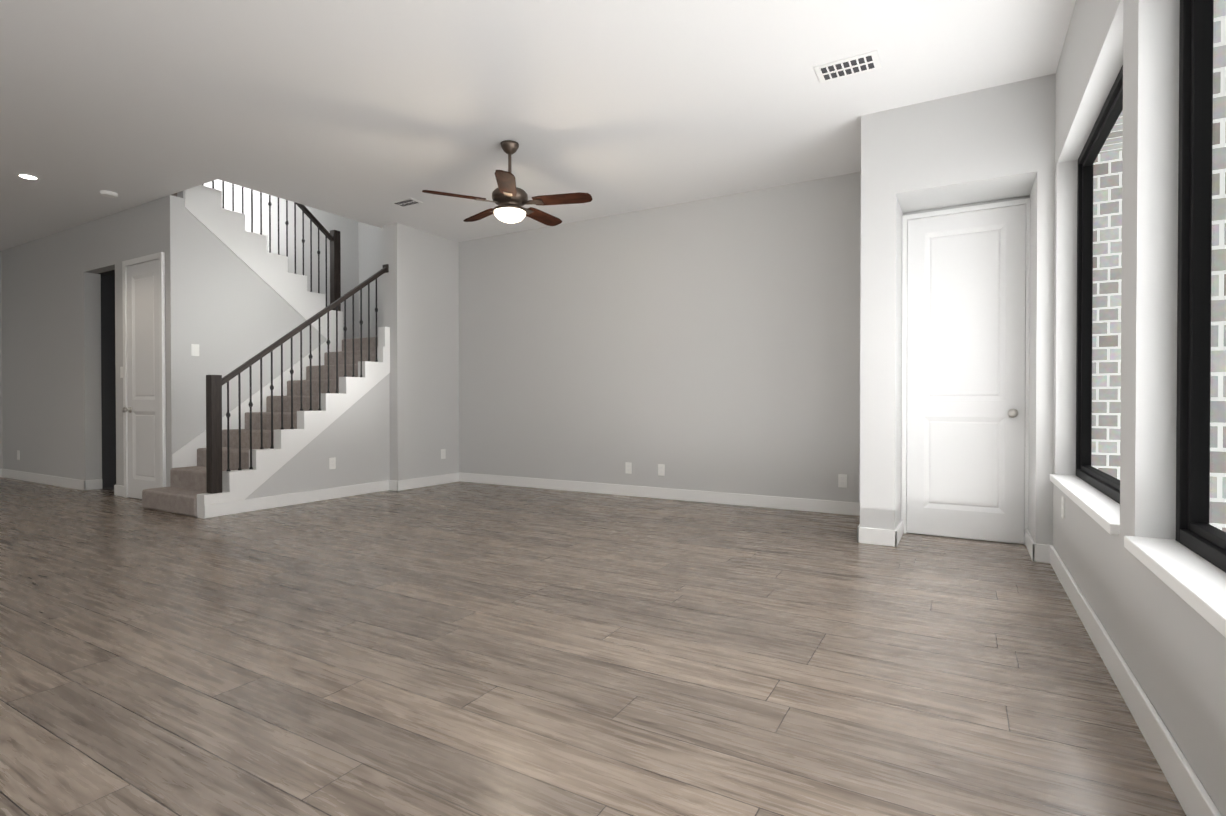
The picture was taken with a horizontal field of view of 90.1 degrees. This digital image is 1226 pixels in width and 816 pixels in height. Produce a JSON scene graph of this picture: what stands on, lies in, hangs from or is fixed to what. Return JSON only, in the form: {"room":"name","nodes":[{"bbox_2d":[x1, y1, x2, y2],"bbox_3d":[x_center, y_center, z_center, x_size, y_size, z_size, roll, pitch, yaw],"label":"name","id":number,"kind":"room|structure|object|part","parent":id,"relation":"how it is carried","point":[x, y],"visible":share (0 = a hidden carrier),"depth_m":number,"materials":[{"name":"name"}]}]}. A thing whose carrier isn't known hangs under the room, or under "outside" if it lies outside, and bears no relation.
{"room":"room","nodes":[
{"label":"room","id":0,"kind":"room"},
{"bbox_2d":[0,251,2,468],"bbox_3d":[-9.777,-0.570,5.726,0.120,3.050,6.170,0,1,30],"label":"wall","id":1,"kind":"structure","parent":0,"point":[1,448],"depth_m":8.26,"materials":[{"name":"grey paint"}]},
{"bbox_2d":[1,195,184,498],"bbox_3d":[-6.278,-0.583,7.209,4.480,3.050,0.120,0,1,30],"label":"wall","id":2,"kind":"structure","parent":0,"point":[49,360],"depth_m":7.16,"materials":[{"name":"grey paint"}]},
{"bbox_2d":[2,469,85,489],"bbox_3d":[-7.147,0.881,7.639,2.556,0.115,0.015,0,1,30],"label":"baseboard","id":3,"kind":"structure","parent":2,"relation":"attached to","point":[78,484],"depth_m":7.54,"materials":[{"name":"white wood"}]},
{"bbox_2d":[84,479,102,489],"bbox_3d":[-6.006,0.886,7.076,0.015,0.115,0.171,0,1,30],"label":"baseboard","id":4,"kind":"structure","parent":2,"relation":"attached to","point":[93,484],"depth_m":7.07,"materials":[{"name":"white wood"}]},
{"bbox_2d":[114,485,123,496],"bbox_3d":[-5.290,0.890,6.577,0.266,0.115,0.015,0,1,30],"label":"baseboard","id":5,"kind":"structure","parent":2,"relation":"attached to","point":[118,490],"depth_m":6.58,"materials":[{"name":"white wood"}]},
{"bbox_2d":[120,367,122,377],"bbox_3d":[-5.251,-0.382,6.550,0.075,0.120,0.006,0,1,30],"label":"light switch","id":6,"kind":"object","parent":2,"relation":"attached to","point":[121,372],"visible":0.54,"depth_m":6.55,"materials":[{"name":"white plastic"}]},
{"bbox_2d":[122,259,159,498],"bbox_3d":[-4.834,-0.272,6.262,0.704,2.428,0.086,0,1,30],"label":"closet door","id":7,"kind":"structure","parent":2,"relation":"in","point":[143,406],"depth_m":6.30,"materials":[{"name":"white wood"}]},
{"bbox_3d":[-5.082,0.019,6.398,0.064,0.064,0.071,0,1,30],"label":"knob","id":8,"kind":"part","parent":7,"relation":"part of","materials":[{"name":"grey metal"}]},
{"bbox_2d":[122,252,165,497],"bbox_3d":[-4.819,-0.299,6.287,0.826,2.498,0.031,0,1,30],"label":"door frame","id":9,"kind":"structure","parent":2,"relation":"attached to","point":[160,256],"depth_m":6.10,"materials":[{"name":"white wood"}]},
{"bbox_2d":[97,274,101,478],"bbox_3d":[-6.031,-0.582,7.157,0.120,3.050,0.035,0,1,30],"label":"wall","id":10,"kind":"structure","parent":0,"point":[99,375],"depth_m":7.13,"materials":[{"name":"grey paint"}]},
{"bbox_2d":[98,270,114,276],"bbox_3d":[-5.300,-1.571,7.563,0.778,0.020,1.480,0,1,30],"label":"ceiling","id":11,"kind":"structure","parent":0,"point":[110,273],"depth_m":7.09,"materials":[{"name":"grey paint"}]},
{"bbox_2d":[101,275,115,487],"bbox_3d":[-5.672,-0.588,7.804,0.100,3.050,1.445,0,1,30],"label":"doorway","id":12,"kind":"structure","parent":0,"point":[108,388],"depth_m":7.22,"materials":[{"name":"grey"}]},
{"bbox_2d":[177,190,326,444],"bbox_3d":[-3.909,-0.751,6.958,0.120,3.390,1.800,0,1,30],"label":"wall","id":13,"kind":"structure","parent":0,"point":[238,312],"depth_m":6.49,"materials":[{"name":"grey paint"}]},
{"bbox_2d":[191,344,198,355],"bbox_3d":[-4.252,-0.590,6.233,0.006,0.120,0.075,0,1,30],"label":"light switch","id":14,"kind":"object","parent":13,"relation":"attached to","point":[194,349],"visible":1,"depth_m":6.23,"materials":[{"name":"white plastic"}]},
{"bbox_2d":[204,179,358,338],"bbox_3d":[-4.570,-2.014,7.947,0.100,5.900,2.880,0,1,30],"label":"wall","id":15,"kind":"structure","parent":0,"point":[347,228],"depth_m":8.46,"materials":[{"name":"grey paint"}]},
{"bbox_2d":[358,221,382,337],"bbox_3d":[-2.835,-2.020,8.683,2.380,5.900,0.120,0,1,30],"label":"wall","id":16,"kind":"structure","parent":0,"point":[370,242],"depth_m":9.04,"materials":[{"name":"grey paint"}]},
{"bbox_2d":[383,223,458,480],"bbox_3d":[-2.247,-0.586,7.569,0.240,3.050,1.250,0,1,30],"label":"wall","id":17,"kind":"structure","parent":0,"point":[421,298],"depth_m":7.28,"materials":[{"name":"grey paint"}]},
{"bbox_2d":[390,480,397,490],"bbox_3d":[-2.502,0.886,6.998,0.136,0.115,0.015,0,1,30],"label":"baseboard","id":18,"kind":"structure","parent":17,"relation":"attached to","point":[393,485],"depth_m":6.99,"materials":[{"name":"white wood"}]},
{"bbox_2d":[398,472,459,490],"bbox_3d":[-2.206,0.883,7.393,0.015,0.115,0.996,0,1,30],"label":"baseboard","id":19,"kind":"structure","parent":17,"relation":"attached to","point":[407,484],"depth_m":7.34,"materials":[{"name":"white wood"}]},
{"bbox_2d":[441,449,445,458],"bbox_3d":[-2.102,0.569,7.582,0.007,0.120,0.075,0,1,30],"label":"outlet","id":20,"kind":"object","parent":17,"relation":"attached to","point":[443,453],"visible":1,"depth_m":7.58,"materials":[{"name":"white plastic"}]},
{"bbox_2d":[0,0,1075,250],"bbox_3d":[-4.323,-2.308,4.278,13.650,0.450,9.700,0,1,30],"label":"ceiling","id":21,"kind":"structure","parent":0,"point":[364,110],"depth_m":4.07,"materials":[{"name":"white paint"}]},
{"bbox_2d":[15,173,40,179],"bbox_3d":[-5.283,-2.089,5.532,0.170,0.008,0.170,0,1,30],"label":"recessed light","id":22,"kind":"object","parent":21,"relation":"in","point":[37,177],"depth_m":5.52,"materials":[{"name":"white"}]},
{"bbox_3d":[-5.283,-2.085,5.532,0.116,0.001,0.116,0,1,30],"label":"recessed ceiling light lens","id":23,"kind":"part","parent":22,"relation":"part of","materials":[{"name":"white plastic"}]},
{"bbox_2d":[100,190,117,197],"bbox_3d":[-4.910,-2.080,5.964,0.136,0.033,0.136,0,1,30],"label":"smoke detector","id":24,"kind":"object","parent":21,"relation":"attached to","point":[108,194],"visible":1,"depth_m":5.93,"materials":[{"name":"white plastic"}]},
{"bbox_2d":[390,198,422,206],"bbox_3d":[-2.107,-2.095,6.250,0.300,0.009,0.160,0,1,30],"label":"ceiling vent","id":25,"kind":"object","parent":21,"relation":"in","point":[406,202],"visible":1,"depth_m":6.23,"materials":[{"name":"white metal"}]},
{"bbox_2d":[492,140,527,213],"bbox_3d":[-0.816,-1.818,4.845,0.284,0.539,0.284,0,1,30],"label":"ceiling fan","id":26,"kind":"object","parent":21,"relation":"hanging from","point":[510,147],"visible":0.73,"depth_m":4.78,"materials":[{"name":"brown metal"}]},
{"bbox_2d":[422,190,497,202],"bbox_3d":[-1.165,-1.622,4.689,0.565,0.038,0.143,0,1,-24],"label":"blade","id":27,"kind":"object","parent":26,"relation":"attached to","point":[425,191],"depth_m":4.66,"materials":[{"name":"brown wood"}]},
{"bbox_3d":[-0.986,-1.615,4.772,0.170,0.020,0.070,0,1,-24],"label":"fan blade bracket","id":28,"kind":"part","parent":27,"relation":"part of","materials":[{"name":"brown metal"}]},
{"bbox_2d":[463,208,493,221],"bbox_3d":[-1.106,-1.626,5.166,0.143,0.038,0.465,0,1,-42],"label":"blade","id":29,"kind":"object","parent":26,"relation":"attached to","point":[483,214],"depth_m":5.17,"materials":[{"name":"brown wood"}]},
{"bbox_2d":[495,170,516,200],"bbox_3d":[-0.775,-1.620,4.466,0.143,0.038,0.565,0,0,-6],"label":"blade","id":30,"kind":"object","parent":26,"relation":"attached to","point":[506,181],"depth_m":4.40,"materials":[{"name":"brown wood"}]},
{"bbox_3d":[-0.797,-1.614,4.662,0.070,0.020,0.170,0,0,-6],"label":"fan blade bracket","id":31,"kind":"part","parent":30,"relation":"part of","materials":[{"name":"brown metal"}]},
{"bbox_2d":[494,207,525,222],"bbox_3d":[-0.816,-1.511,4.847,0.250,0.075,0.250,0,1,30],"label":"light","id":32,"kind":"object","parent":26,"relation":"attached to","point":[509,215],"visible":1,"depth_m":4.77,"materials":[{"name":"white glass"}]},
{"bbox_2d":[523,207,561,225],"bbox_3d":[-0.626,-1.626,5.178,0.143,0.038,0.565,0,1,30],"label":"blade","id":33,"kind":"object","parent":26,"relation":"attached to","point":[538,215],"depth_m":5.21,"materials":[{"name":"brown wood"}]},
{"bbox_3d":[-0.722,-1.617,5.006,0.070,0.020,0.170,0,1,30],"label":"fan blade bracket","id":34,"kind":"part","parent":33,"relation":"part of","materials":[{"name":"brown metal"}]},
{"bbox_2d":[522,192,591,205],"bbox_3d":[-0.441,-1.623,4.768,0.564,0.038,0.143,0,0,12],"label":"blade","id":35,"kind":"object","parent":26,"relation":"attached to","point":[568,198],"depth_m":4.76,"materials":[{"name":"brown wood"}]},
{"bbox_3d":[-0.635,-1.615,4.807,0.170,0.020,0.070,0,0,12],"label":"fan blade bracket","id":36,"kind":"part","parent":35,"relation":"part of","materials":[{"name":"brown metal"}]},
{"bbox_2d":[813,50,880,82],"bbox_3d":[1.429,-2.074,3.731,0.360,0.009,0.210,0,1,30],"label":"ceiling vent","id":37,"kind":"object","parent":21,"relation":"in","point":[851,66],"visible":1,"depth_m":3.72,"materials":[{"name":"white metal"}]},
{"bbox_2d":[0,477,1185,815],"bbox_3d":[-4.323,0.997,4.306,13.650,0.060,9.700,0,1,30],"label":"floor","id":38,"kind":"structure","parent":0,"point":[464,649],"depth_m":2.33,"materials":[{"name":"brown wood"}]},
{"bbox_2d":[142,181,389,517],"bbox_3d":[-3.681,-1.202,7.225,2.163,4.288,3.258,0,1,30],"label":"staircase","id":39,"kind":"structure","parent":38,"relation":"on","point":[282,438],"depth_m":6.44,"materials":[{"name":"white paint"}]},
{"bbox_3d":[-3.070,-0.901,6.249,0.062,1.409,1.815,0,1,30],"label":"rail","id":40,"kind":"part","parent":39,"relation":"part of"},
{"bbox_3d":[-3.912,-2.708,6.937,0.062,1.270,1.630,0,1,30],"label":"rail","id":41,"kind":"part","parent":39,"relation":"part of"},
{"bbox_3d":[-3.063,0.249,6.272,0.098,1.402,1.821,0,1,30],"label":"panel","id":42,"kind":"part","parent":39,"relation":"part of","materials":[{"name":"grey paint"}]},
{"bbox_2d":[329,457,335,468],"bbox_3d":[-2.932,0.579,6.398,0.007,0.120,0.075,0,1,30],"label":"outlet","id":43,"kind":"object","parent":39,"relation":"attached to","point":[332,463],"visible":1,"depth_m":6.40,"materials":[{"name":"white plastic"}]},
{"bbox_2d":[459,172,860,502],"bbox_3d":[0.212,-0.578,6.640,4.950,3.050,0.120,0,1,30],"label":"wall","id":44,"kind":"structure","parent":0,"point":[711,344],"depth_m":6.31,"materials":[{"name":"grey paint"}]},
{"bbox_2d":[625,462,631,473],"bbox_3d":[0.167,0.647,6.603,0.075,0.120,0.007,0,1,30],"label":"electrical outlet","id":45,"kind":"object","parent":44,"relation":"attached to","point":[628,467],"visible":1,"depth_m":6.60,"materials":[{"name":"white plastic"}]},
{"bbox_2d":[459,472,859,515],"bbox_3d":[0.178,0.890,6.593,4.918,0.115,0.015,0,1,30],"label":"baseboard","id":46,"kind":"structure","parent":44,"relation":"attached to","point":[822,506],"depth_m":6.31,"materials":[{"name":"white wood"}]},
{"bbox_2d":[658,464,664,475],"bbox_3d":[0.505,0.649,6.409,0.075,0.120,0.007,0,1,30],"label":"electrical outlet","id":47,"kind":"object","parent":44,"relation":"attached to","point":[661,469],"visible":1,"depth_m":6.41,"materials":[{"name":"white plastic"}]},
{"bbox_2d":[838,474,846,487],"bbox_3d":[2.068,0.656,5.515,0.075,0.120,0.007,0,1,30],"label":"electrical outlet","id":48,"kind":"object","parent":44,"relation":"attached to","point":[842,480],"visible":1,"depth_m":5.51,"materials":[{"name":"white plastic"}]},
{"bbox_2d":[860,108,902,529],"bbox_3d":[2.179,-0.563,4.864,0.230,3.050,1.250,0,1,30],"label":"wall","id":49,"kind":"structure","parent":0,"point":[881,361],"depth_m":4.33,"materials":[{"name":"grey paint"}]},
{"bbox_2d":[857,527,896,546],"bbox_3d":[1.864,0.909,4.326,0.262,0.115,0.015,0,1,30],"label":"baseboard","id":50,"kind":"structure","parent":49,"relation":"attached to","point":[877,536],"depth_m":4.32,"materials":[{"name":"white wood"}]},
{"bbox_2d":[895,519,902,546],"bbox_3d":[2.101,0.907,4.491,0.015,0.115,0.536,0,1,30],"label":"baseboard","id":51,"kind":"structure","parent":49,"relation":"attached to","point":[899,532],"depth_m":4.41,"materials":[{"name":"white wood"}]},
{"bbox_2d":[903,196,1029,543],"bbox_3d":[2.647,-0.560,4.544,0.900,3.050,0.120,0,1,30],"label":"wall","id":52,"kind":"structure","parent":0,"point":[973,204],"depth_m":4.49,"materials":[{"name":"grey paint"}]},
{"bbox_2d":[901,198,1029,544],"bbox_3d":[2.576,-0.252,4.498,0.823,2.434,0.031,0,1,30],"label":"door frame","id":53,"kind":"structure","parent":52,"relation":"attached to","point":[905,218],"depth_m":4.57,"materials":[{"name":"white wood"}]},
{"bbox_2d":[907,205,1025,543],"bbox_3d":[2.562,-0.237,4.473,0.749,2.388,0.086,0,1,30],"label":"door","id":54,"kind":"structure","parent":52,"relation":"in","point":[966,376],"depth_m":4.49,"materials":[{"name":"white wood"}]},
{"bbox_3d":[2.822,0.036,4.317,0.064,0.064,0.071,0,1,30],"label":"knob","id":55,"kind":"part","parent":54,"relation":"part of","materials":[{"name":"grey metal"}]},
{"bbox_2d":[896,77,1037,212],"bbox_3d":[2.449,-1.788,4.278,0.810,0.590,0.520,0,1,30],"label":"wall","id":56,"kind":"structure","parent":0,"point":[977,146],"depth_m":4.07,"materials":[{"name":"grey paint"}]},
{"bbox_2d":[1028,73,1055,544],"bbox_3d":[2.840,-0.556,4.065,0.090,3.050,0.520,0,1,30],"label":"wall","id":57,"kind":"structure","parent":0,"point":[1041,356],"depth_m":3.85,"materials":[{"name":"grey paint"}]},
{"bbox_2d":[1025,529,1034,560],"bbox_3d":[2.789,0.911,4.097,0.015,0.115,0.536,0,1,30],"label":"baseboard","id":58,"kind":"structure","parent":57,"relation":"attached to","point":[1029,541],"depth_m":4.04,"materials":[{"name":"white wood"}]},
{"bbox_2d":[1032,543,1049,562],"bbox_3d":[2.699,0.913,3.848,0.106,0.115,0.015,0,1,30],"label":"baseboard","id":59,"kind":"structure","parent":57,"relation":"attached to","point":[1042,552],"depth_m":3.85,"materials":[{"name":"white wood"}]},
{"bbox_2d":[1053,160,1077,474],"bbox_3d":[3.176,-0.528,4.391,0.170,1.933,1.620,0,1,30],"label":"wall pier","id":60,"kind":"object","parent":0,"point":[1065,332],"visible":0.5,"depth_m":3.71,"materials":[{"name":"grey paint"}]},
{"bbox_2d":[1055,0,1123,166],"bbox_3d":[1.301,-1.762,1.105,0.170,0.590,9.170,0,1,30],"label":"wall","id":61,"kind":"structure","parent":0,"point":[1090,64],"depth_m":2.98,"materials":[{"name":"grey paint"}]},
{"bbox_2d":[1091,151,1121,479],"bbox_3d":[3.393,-0.542,4.267,0.330,1.923,1.644,0,1,30],"label":"brick wall","id":62,"kind":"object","parent":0,"point":[1112,460],"depth_m":3.60,"materials":[{"name":"grey brick"}]},
{"bbox_2d":[1099,110,1122,153],"bbox_3d":[1.518,-1.991,0.978,0.330,1.030,9.170,0,1,30],"label":"wall","id":63,"kind":"structure","parent":0,"point":[1118,139],"depth_m":3.41,"materials":[{"name":"grey brick"}]},
{"bbox_2d":[1053,484,1225,815],"bbox_3d":[1.301,0.730,1.125,0.170,0.527,9.170,0,1,30],"label":"wall","id":64,"kind":"structure","parent":0,"point":[1169,643],"depth_m":1.75,"materials":[{"name":"grey paint"}]},
{"bbox_2d":[1061,496,1064,518],"bbox_3d":[2.513,0.554,3.421,0.007,0.120,0.075,0,1,30],"label":"outlet","id":65,"kind":"object","parent":64,"relation":"attached to","point":[1062,507],"visible":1,"depth_m":3.41,"materials":[{"name":"white plastic"}]},
{"bbox_2d":[1050,474,1119,534],"bbox_3d":[2.289,0.431,2.948,0.128,0.040,1.780,0,1,30],"label":"window sill","id":66,"kind":"structure","parent":64,"relation":"on","point":[1101,509],"depth_m":2.74,"materials":[{"name":"white"}]},
{"bbox_2d":[1076,65,1122,503],"bbox_3d":[2.375,-0.530,2.891,0.070,1.903,1.780,0,1,30],"label":"window","id":67,"kind":"structure","parent":64,"relation":"in","point":[1107,484],"depth_m":3.60,"materials":[{"name":"black"}]},
{"bbox_2d":[1050,545,1220,815],"bbox_3d":[1.836,0.926,2.250,0.015,0.115,3.650,0,1,30],"label":"baseboard","id":68,"kind":"structure","parent":64,"relation":"attached to","point":[1190,792],"depth_m":1.83,"materials":[{"name":"white wood"}]},
{"bbox_2d":[1124,536,1225,637],"bbox_3d":[1.318,0.445,1.252,0.128,0.040,1.690,0,1,30],"label":"window sill","id":69,"kind":"structure","parent":64,"relation":"on","point":[1195,582],"depth_m":1.58,"materials":[{"name":"white"}]},
{"bbox_2d":[1176,0,1225,572],"bbox_3d":[1.404,-0.516,1.194,0.070,1.903,1.690,0,1,30],"label":"window","id":70,"kind":"structure","parent":64,"relation":"in","point":[1198,534],"depth_m":1.87,"materials":[{"name":"black"}]},
{"bbox_2d":[1120,0,1179,539],"bbox_3d":[1.835,-0.508,2.048,0.170,1.933,0.220,0,1,30],"label":"wall pier","id":71,"kind":"object","parent":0,"point":[1150,147],"visible":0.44,"depth_m":1.98,"materials":[{"name":"grey paint"}]},
{"bbox_2d":[1209,0,1225,531],"bbox_3d":[2.052,-0.522,1.924,0.330,1.923,0.244,0,1,30],"label":"brick wall","id":72,"kind":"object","parent":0,"point":[1218,242],"depth_m":1.89,"materials":[{"name":"grey brick"}]}
]}

